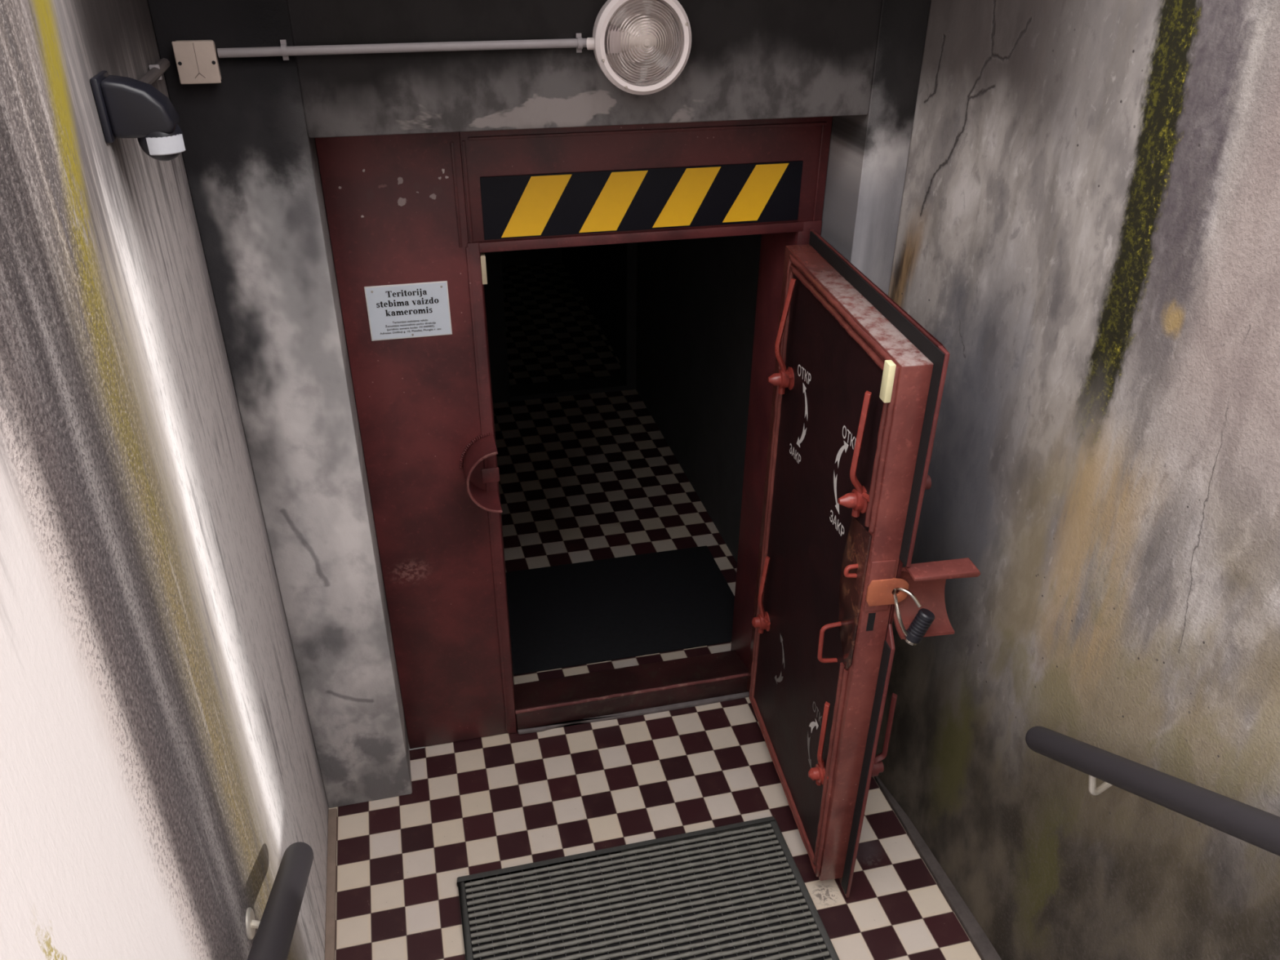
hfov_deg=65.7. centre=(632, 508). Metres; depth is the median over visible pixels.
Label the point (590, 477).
floor
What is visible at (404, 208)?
door frame
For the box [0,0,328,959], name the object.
wall
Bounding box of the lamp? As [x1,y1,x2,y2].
[586,0,691,94]
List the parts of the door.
locking lever, locking lever, panel, locking lever, pull handle, wedge plate, locking lever, plate, locking lever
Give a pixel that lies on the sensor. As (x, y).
(127, 107)
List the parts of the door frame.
panel, sill, lintel panel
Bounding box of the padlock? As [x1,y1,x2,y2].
[892,587,934,645]
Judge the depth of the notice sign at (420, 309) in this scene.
2.71 m
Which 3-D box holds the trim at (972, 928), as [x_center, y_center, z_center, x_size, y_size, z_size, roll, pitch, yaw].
[0.981,1.176,3.021,0.060,0.018,1.000,-7,32,-12]
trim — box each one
[324,808,337,959]
[517,691,749,734]
[873,776,1001,959]
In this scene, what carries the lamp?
attached to the wall at (250, 156)
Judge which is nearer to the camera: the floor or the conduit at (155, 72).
the conduit at (155, 72)
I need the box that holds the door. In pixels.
[746,228,980,897]
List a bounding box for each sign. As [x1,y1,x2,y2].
[364,280,452,341]
[480,160,803,239]
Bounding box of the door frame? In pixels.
[315,116,832,749]
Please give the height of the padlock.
0.140 m
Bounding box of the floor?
[328,262,982,959]
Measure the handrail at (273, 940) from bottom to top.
1.610 m
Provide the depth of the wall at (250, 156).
2.39 m
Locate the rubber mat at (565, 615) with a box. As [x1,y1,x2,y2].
[506,546,734,675]
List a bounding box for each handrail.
[245,841,313,959]
[1025,725,1279,856]
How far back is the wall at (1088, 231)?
2.21 m
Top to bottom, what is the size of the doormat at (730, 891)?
0.018 m
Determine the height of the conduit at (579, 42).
0.040 m
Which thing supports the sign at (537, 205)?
attached to the door frame
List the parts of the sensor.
plate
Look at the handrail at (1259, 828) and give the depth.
1.92 m
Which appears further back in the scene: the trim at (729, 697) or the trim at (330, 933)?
the trim at (729, 697)
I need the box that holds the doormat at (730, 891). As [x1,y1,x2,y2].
[457,816,839,959]
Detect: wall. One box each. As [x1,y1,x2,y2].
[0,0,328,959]
[147,0,930,808]
[483,242,636,403]
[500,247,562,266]
[561,0,1279,959]
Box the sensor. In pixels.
[89,70,185,160]
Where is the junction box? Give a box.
[171,40,221,84]
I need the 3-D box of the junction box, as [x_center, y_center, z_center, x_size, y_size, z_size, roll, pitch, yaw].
[-0.922,-0.947,2.100,0.082,0.083,0.035,-7,32,-12]
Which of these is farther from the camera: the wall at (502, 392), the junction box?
the wall at (502, 392)
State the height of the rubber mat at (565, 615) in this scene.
0.008 m
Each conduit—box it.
[137,57,170,84]
[217,33,586,60]

